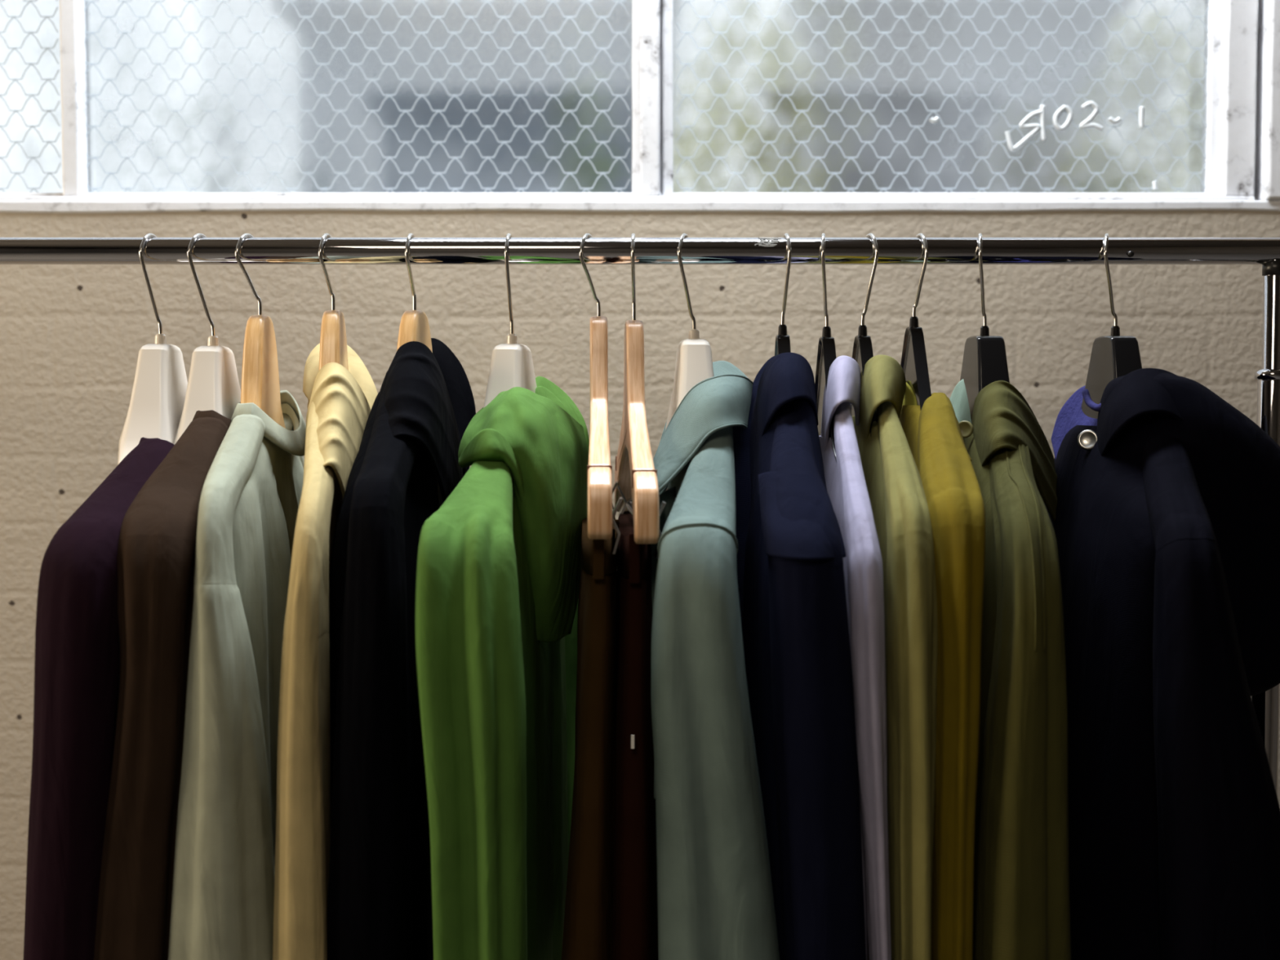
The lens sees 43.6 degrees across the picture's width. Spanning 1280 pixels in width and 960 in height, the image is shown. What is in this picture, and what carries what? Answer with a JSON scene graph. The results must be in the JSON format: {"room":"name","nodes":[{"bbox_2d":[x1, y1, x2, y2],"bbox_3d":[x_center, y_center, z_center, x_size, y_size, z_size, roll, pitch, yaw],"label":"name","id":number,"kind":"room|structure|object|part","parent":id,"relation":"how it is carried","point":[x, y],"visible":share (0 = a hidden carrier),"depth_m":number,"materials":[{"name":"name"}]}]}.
{"room":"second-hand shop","nodes":[
{"label":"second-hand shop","id":0,"kind":"room"},
{"bbox_2d":[0,210,1279,959],"bbox_3d":[0.000,-0.456,2.129,6.800,3.600,0.300,0,3,0],"label":"wall","id":1,"kind":"structure","parent":0,"point":[72,336],"depth_m":1.99,"materials":[{"name":"paint"}]},
{"bbox_2d":[0,0,1279,213],"bbox_3d":[-0.525,-0.969,2.049,4.250,1.268,0.206,0,3,0],"label":"window","id":2,"kind":"structure","parent":1,"relation":"in","point":[107,106],"depth_m":2.02,"materials":[{"name":"glass"}]},
{"bbox_3d":[-1.093,-0.955,2.000,0.728,1.191,0.005,0,3,0],"label":"glass pane","id":3,"kind":"part","parent":2,"relation":"part of","materials":[{"name":"glass"}]},
{"bbox_3d":[-0.360,-0.955,2.000,0.711,1.191,0.005,0,3,0],"label":"glass pane","id":4,"kind":"part","parent":2,"relation":"part of","materials":[{"name":"glass"}]},
{"bbox_3d":[-0.916,-0.355,2.021,3.368,0.015,0.050,0,3,0],"label":"rail","id":5,"kind":"part","parent":2,"relation":"part of","materials":[{"name":"white metal"}]},
{"bbox_3d":[-0.525,-0.340,2.009,4.250,0.016,0.052,0,3,0],"label":"sill","id":6,"kind":"part","parent":2,"relation":"part of","materials":[{"name":"white paint"}]},
{"bbox_3d":[0.385,-0.955,2.000,0.701,1.191,0.005,0,3,0],"label":"glass pane","id":7,"kind":"part","parent":2,"relation":"part of","materials":[{"name":"glass"}]},
{"bbox_3d":[0.000,1.533,-0.470,6.800,0.100,5.700,0,3,0],"label":"floor","id":8,"kind":"structure","parent":0,"visible":0},
{"bbox_2d":[0,237,1279,795],"bbox_3d":[-0.175,0.565,1.632,1.671,1.613,0.560,0,3,0],"label":"clothes rack","id":9,"kind":"object","parent":8,"relation":"on","point":[1265,251],"visible":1,"depth_m":1.58,"materials":[{"name":"silver metal"}]},
{"bbox_2d":[117,233,187,465],"bbox_3d":[-0.478,-0.087,1.598,0.058,0.316,0.348,0,3,6],"label":"clothes hanger","id":10,"kind":"object","parent":9,"relation":"hanging from","point":[159,388],"visible":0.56,"depth_m":1.56,"materials":[{"name":"beige plastic"}]},
{"bbox_2d":[23,436,173,959],"bbox_3d":[-0.492,0.319,1.619,0.127,0.786,0.515,0,3,0],"label":"shirt","id":11,"kind":"object","parent":10,"relation":"hanging from","point":[77,660],"visible":0.31,"depth_m":1.37,"materials":[{"name":"purple fabric"}]},
{"bbox_2d":[155,333,166,343],"bbox_3d":[-0.478,-0.139,1.595,0.012,0.014,0.012,0,3,0],"label":"socket","id":12,"kind":"object","parent":10,"relation":"attached to","point":[159,338],"depth_m":1.59,"materials":[{"name":"beige plastic"}]},
{"bbox_2d":[173,233,240,444],"bbox_3d":[-0.425,-0.086,1.598,0.058,0.318,0.348,0,3,6],"label":"clothes hanger","id":13,"kind":"object","parent":9,"relation":"hanging from","point":[213,383],"visible":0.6,"depth_m":1.57,"materials":[{"name":"beige plastic"}]},
{"bbox_2d":[93,409,231,959],"bbox_3d":[-0.445,0.310,1.619,0.125,0.802,0.506,0,3,0],"label":"shirt","id":14,"kind":"object","parent":13,"relation":"hanging from","point":[157,540],"visible":0.32,"depth_m":1.38,"materials":[{"name":"brown fabric"}]},
{"bbox_2d":[207,335,218,346],"bbox_3d":[-0.425,-0.137,1.595,0.012,0.014,0.012,0,3,0],"label":"socket","id":15,"kind":"object","parent":13,"relation":"attached to","point":[213,340],"depth_m":1.59,"materials":[{"name":"beige plastic"}]},
{"bbox_2d":[168,390,306,959],"bbox_3d":[-0.381,0.311,1.618,0.102,0.802,0.509,0,3,-2],"label":"shirt","id":16,"kind":"object","parent":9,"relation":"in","point":[223,902],"visible":0.7,"depth_m":1.39,"materials":[{"name":"beige fabric"}]},
{"bbox_2d":[235,233,285,428],"bbox_3d":[-0.382,-0.097,1.597,0.030,0.297,0.356,0,3,3],"label":"clothes hanger","id":17,"kind":"object","parent":9,"relation":"hanging from","point":[260,386],"visible":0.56,"depth_m":1.57,"materials":[{"name":"brown wood"}]},
{"bbox_2d":[318,233,348,370],"bbox_3d":[-0.305,-0.099,1.597,0.023,0.293,0.356,0,3,-2],"label":"clothes hanger","id":18,"kind":"object","parent":9,"relation":"hanging from","point":[333,340],"visible":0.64,"depth_m":1.57,"materials":[{"name":"brown wood"}]},
{"bbox_2d":[272,343,377,959],"bbox_3d":[-0.303,0.284,1.619,0.087,0.855,0.501,0,3,-5],"label":"hooded top","id":19,"kind":"object","parent":18,"relation":"hanging from","point":[341,400],"visible":0.75,"depth_m":1.39,"materials":[{"name":"fabric"}]},
{"bbox_2d":[302,343,377,497],"bbox_3d":[-0.303,-0.041,1.546,0.080,0.198,0.232,0,3,0],"label":"hood","id":20,"kind":"object","parent":19,"relation":"attached to","point":[341,400],"depth_m":1.50,"materials":[{"name":"fabric"}]},
{"bbox_2d":[327,337,475,959],"bbox_3d":[-0.242,0.284,1.617,0.147,0.855,0.505,0,3,0],"label":"hooded top","id":21,"kind":"object","parent":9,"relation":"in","point":[406,466],"visible":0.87,"depth_m":1.39,"materials":[{"name":"black fabric"}]},
{"bbox_2d":[379,337,475,502],"bbox_3d":[-0.211,-0.034,1.555,0.085,0.214,0.213,0,3,0],"label":"hood","id":22,"kind":"object","parent":21,"relation":"attached to","point":[427,405],"depth_m":1.51,"materials":[{"name":"black fabric"}]},
{"bbox_2d":[396,233,432,352],"bbox_3d":[-0.224,-0.099,1.597,0.022,0.293,0.356,1,3,10],"label":"clothes hanger","id":23,"kind":"object","parent":9,"relation":"hanging from","point":[414,326],"visible":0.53,"depth_m":1.58,"materials":[{"name":"brown wood"}]},
{"bbox_2d":[414,376,589,959],"bbox_3d":[-0.116,0.304,1.618,0.120,0.814,0.554,0,3,8],"label":"hooded top","id":24,"kind":"object","parent":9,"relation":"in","point":[499,564],"visible":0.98,"depth_m":1.39,"materials":[{"name":"green fabric"}]},
{"bbox_2d":[457,376,589,642],"bbox_3d":[-0.113,0.028,1.562,0.124,0.261,0.205,0,3,0],"label":"hood","id":25,"kind":"object","parent":24,"relation":"attached to","point":[537,443],"depth_m":1.51,"materials":[{"name":"green fabric"}]},
{"bbox_2d":[483,233,537,408],"bbox_3d":[-0.128,-0.087,1.598,0.052,0.316,0.348,1,3,10],"label":"clothes hanger","id":26,"kind":"object","parent":9,"relation":"hanging from","point":[512,366],"visible":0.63,"depth_m":1.57,"materials":[{"name":"beige plastic"}]},
{"bbox_2d":[506,333,517,343],"bbox_3d":[-0.128,-0.139,1.595,0.012,0.014,0.012,0,3,0],"label":"socket","id":27,"kind":"object","parent":26,"relation":"attached to","point":[511,338],"depth_m":1.59,"materials":[{"name":"beige plastic"}]},
{"bbox_2d":[578,233,622,554],"bbox_3d":[-0.040,-0.093,1.597,0.040,0.305,0.412,0,3,-2],"label":"hanger","id":28,"kind":"object","parent":9,"relation":"hanging from","point":[601,515],"visible":0.86,"depth_m":1.49,"materials":[{"name":"brown wood"}]},
{"bbox_2d":[561,515,618,959],"bbox_3d":[-0.041,0.257,1.612,0.064,0.444,0.342,0,3,3],"label":"trousers","id":29,"kind":"object","parent":28,"relation":"hanging from","point":[588,904],"visible":0.82,"depth_m":1.46,"materials":[{"name":"brown fabric"}]},
{"bbox_3d":[-0.175,-0.228,1.590,1.671,0.027,0.027,0,3,0],"label":"rail","id":30,"kind":"part","parent":9,"relation":"part of","materials":[{"name":"silver metal"}]},
{"bbox_2d":[614,233,666,558],"bbox_3d":[-0.001,-0.091,1.598,0.033,0.309,0.412,0,3,-3],"label":"hanger","id":31,"kind":"object","parent":9,"relation":"hanging from","point":[635,473],"visible":0.94,"depth_m":1.55,"materials":[{"name":"brown wood"}]},
{"bbox_2d":[611,511,658,959],"bbox_3d":[-0.006,0.259,1.610,0.055,0.440,0.347,0,3,0],"label":"trousers","id":32,"kind":"object","parent":31,"relation":"hanging from","point":[635,905],"visible":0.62,"depth_m":1.46,"materials":[{"name":"fabric"}]},
{"bbox_2d":[665,233,714,490],"bbox_3d":[0.054,-0.089,1.597,0.052,0.312,0.348,0,3,-4],"label":"clothes hanger","id":33,"kind":"object","parent":9,"relation":"hanging from","point":[694,361],"visible":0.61,"depth_m":1.57,"materials":[{"name":"beige plastic"}]},
{"bbox_2d":[688,328,699,338],"bbox_3d":[0.054,-0.143,1.595,0.012,0.014,0.012,0,3,0],"label":"socket","id":34,"kind":"object","parent":33,"relation":"attached to","point":[693,333],"depth_m":1.59,"materials":[{"name":"beige plastic"}]},
{"bbox_2d":[650,360,780,959],"bbox_3d":[0.063,0.295,1.618,0.143,0.833,0.514,0,3,0],"label":"jacket","id":35,"kind":"object","parent":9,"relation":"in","point":[715,899],"visible":0.86,"depth_m":1.38,"materials":[{"name":"fabric"}]},
{"bbox_3d":[0.027,0.155,1.514,0.023,0.304,0.076,3,4,41],"label":"panel","id":36,"kind":"part","parent":35,"relation":"part of","materials":[{"name":"fabric"}]},
{"bbox_2d":[774,233,791,355],"bbox_3d":[0.142,-0.095,1.597,0.013,0.300,0.352,0,3,0],"label":"clothes hanger","id":37,"kind":"object","parent":9,"relation":"hanging from","point":[782,344],"visible":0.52,"depth_m":1.58,"materials":[{"name":"black plastic"}]},
{"bbox_2d":[777,324,786,334],"bbox_3d":[0.142,-0.148,1.594,0.009,0.014,0.009,-2,4,-34],"label":"socket","id":38,"kind":"object","parent":37,"relation":"attached to","point":[782,330],"depth_m":1.59,"materials":[{"name":"black plastic"}]},
{"bbox_2d":[732,352,866,959],"bbox_3d":[0.147,0.292,1.617,0.115,0.839,0.513,0,3,0],"label":"jacket","id":39,"kind":"object","parent":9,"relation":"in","point":[791,580],"visible":0.94,"depth_m":1.39,"materials":[{"name":"blue fabric"}]},
{"bbox_3d":[0.113,0.203,1.560,0.041,0.565,0.178,0,3,-3],"label":"panel","id":40,"kind":"part","parent":39,"relation":"part of","materials":[{"name":"teal fabric"}]},
{"bbox_2d":[814,233,836,462],"bbox_3d":[0.185,-0.094,1.597,0.015,0.302,0.352,0,3,-3],"label":"clothes hanger","id":41,"kind":"object","parent":9,"relation":"hanging from","point":[826,354],"visible":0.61,"depth_m":1.59,"materials":[{"name":"black plastic"}]},
{"bbox_2d":[822,326,831,337],"bbox_3d":[0.186,-0.146,1.595,0.009,0.014,0.009,-2,4,-34],"label":"socket","id":42,"kind":"object","parent":41,"relation":"attached to","point":[826,331],"depth_m":1.59,"materials":[{"name":"black plastic"}]},
{"bbox_2d":[818,355,891,959],"bbox_3d":[0.197,0.294,1.618,0.050,0.835,0.493,0,3,-3],"label":"shirt","id":43,"kind":"object","parent":41,"relation":"hanging from","point":[846,484],"visible":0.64,"depth_m":1.39,"materials":[{"name":"fabric"}]},
{"bbox_2d":[849,233,879,435],"bbox_3d":[0.225,-0.095,1.597,0.018,0.301,0.352,0,3,-4],"label":"clothes hanger","id":44,"kind":"object","parent":9,"relation":"hanging from","point":[862,352],"visible":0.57,"depth_m":1.58,"materials":[{"name":"black plastic"}]},
{"bbox_2d":[857,324,866,335],"bbox_3d":[0.222,-0.147,1.595,0.009,0.014,0.009,-2,4,-34],"label":"socket","id":45,"kind":"object","parent":44,"relation":"attached to","point":[862,331],"depth_m":1.59,"materials":[{"name":"black plastic"}]},
{"bbox_2d":[852,355,937,959],"bbox_3d":[0.233,0.294,1.619,0.068,0.836,0.517,0,3,-4],"label":"shirt","id":46,"kind":"object","parent":44,"relation":"hanging from","point":[895,491],"visible":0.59,"depth_m":1.39,"materials":[{"name":"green fabric"}]},
{"bbox_2d":[900,233,931,409],"bbox_3d":[0.274,-0.099,1.597,0.015,0.292,0.352,0,3,-4],"label":"clothes hanger","id":47,"kind":"object","parent":9,"relation":"hanging from","point":[913,362],"visible":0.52,"depth_m":1.58,"materials":[{"name":"black plastic"}]},
{"bbox_2d":[909,316,918,327],"bbox_3d":[0.273,-0.156,1.594,0.009,0.014,0.009,2,4,34],"label":"socket","id":48,"kind":"object","parent":47,"relation":"attached to","point":[913,321],"depth_m":1.59,"materials":[{"name":"black plastic"}]},
{"bbox_2d":[899,382,985,959],"bbox_3d":[0.277,0.306,1.618,0.075,0.812,0.506,0,3,0],"label":"jacket","id":49,"kind":"object","parent":47,"relation":"hanging from","point":[933,433],"visible":0.52,"depth_m":1.38,"materials":[{"name":"yellow fabric"}]},
{"bbox_2d":[960,233,1009,421],"bbox_3d":[0.344,-0.091,1.597,0.042,0.309,0.349,0,3,-6],"label":"clothes hanger","id":50,"kind":"object","parent":9,"relation":"hanging from","point":[984,362],"visible":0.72,"depth_m":1.57,"materials":[{"name":"black plastic"}]},
{"bbox_2d":[980,325,989,335],"bbox_3d":[0.344,-0.146,1.595,0.009,0.014,0.009,2,4,34],"label":"socket","id":51,"kind":"object","parent":50,"relation":"attached to","point":[984,330],"depth_m":1.59,"materials":[{"name":"black plastic"}]},
{"bbox_2d":[949,378,1071,959],"bbox_3d":[0.361,0.304,1.618,0.135,0.815,0.519,0,3,0],"label":"jacket","id":52,"kind":"object","parent":50,"relation":"hanging from","point":[1021,904],"visible":0.74,"depth_m":1.39,"materials":[{"name":"green fabric"}]},
{"bbox_2d":[1081,233,1142,418],"bbox_3d":[0.473,-0.091,1.597,0.039,0.309,0.349,0,3,-6],"label":"clothes hanger","id":53,"kind":"object","parent":9,"relation":"hanging from","point":[1113,356],"visible":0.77,"depth_m":1.58,"materials":[{"name":"black plastic"}]},
{"bbox_2d":[1110,325,1119,335],"bbox_3d":[0.474,-0.146,1.595,0.009,0.014,0.009,2,4,34],"label":"socket","id":54,"kind":"object","parent":53,"relation":"attached to","point":[1115,330],"depth_m":1.59,"materials":[{"name":"black plastic"}]},
{"bbox_2d":[1042,368,1279,959],"bbox_3d":[0.523,0.300,1.618,0.261,0.823,0.513,0,3,0],"label":"jacket","id":55,"kind":"object","parent":53,"relation":"hanging from","point":[1166,523],"visible":0.84,"depth_m":1.45,"materials":[{"name":"fabric"}]},
{"bbox_2d":[1097,373,1279,696],"bbox_3d":[0.549,0.053,1.544,0.212,0.311,0.103,0,3,0],"label":"hood","id":56,"kind":"object","parent":55,"relation":"attached to","point":[1235,464],"depth_m":1.50,"materials":[{"name":"fabric"}]},
{"bbox_3d":[0.631,0.514,1.629,0.027,1.474,0.027,0,3,0],"label":"post","id":57,"kind":"part","parent":9,"relation":"part of","materials":[{"name":"silver metal"}]}
]}

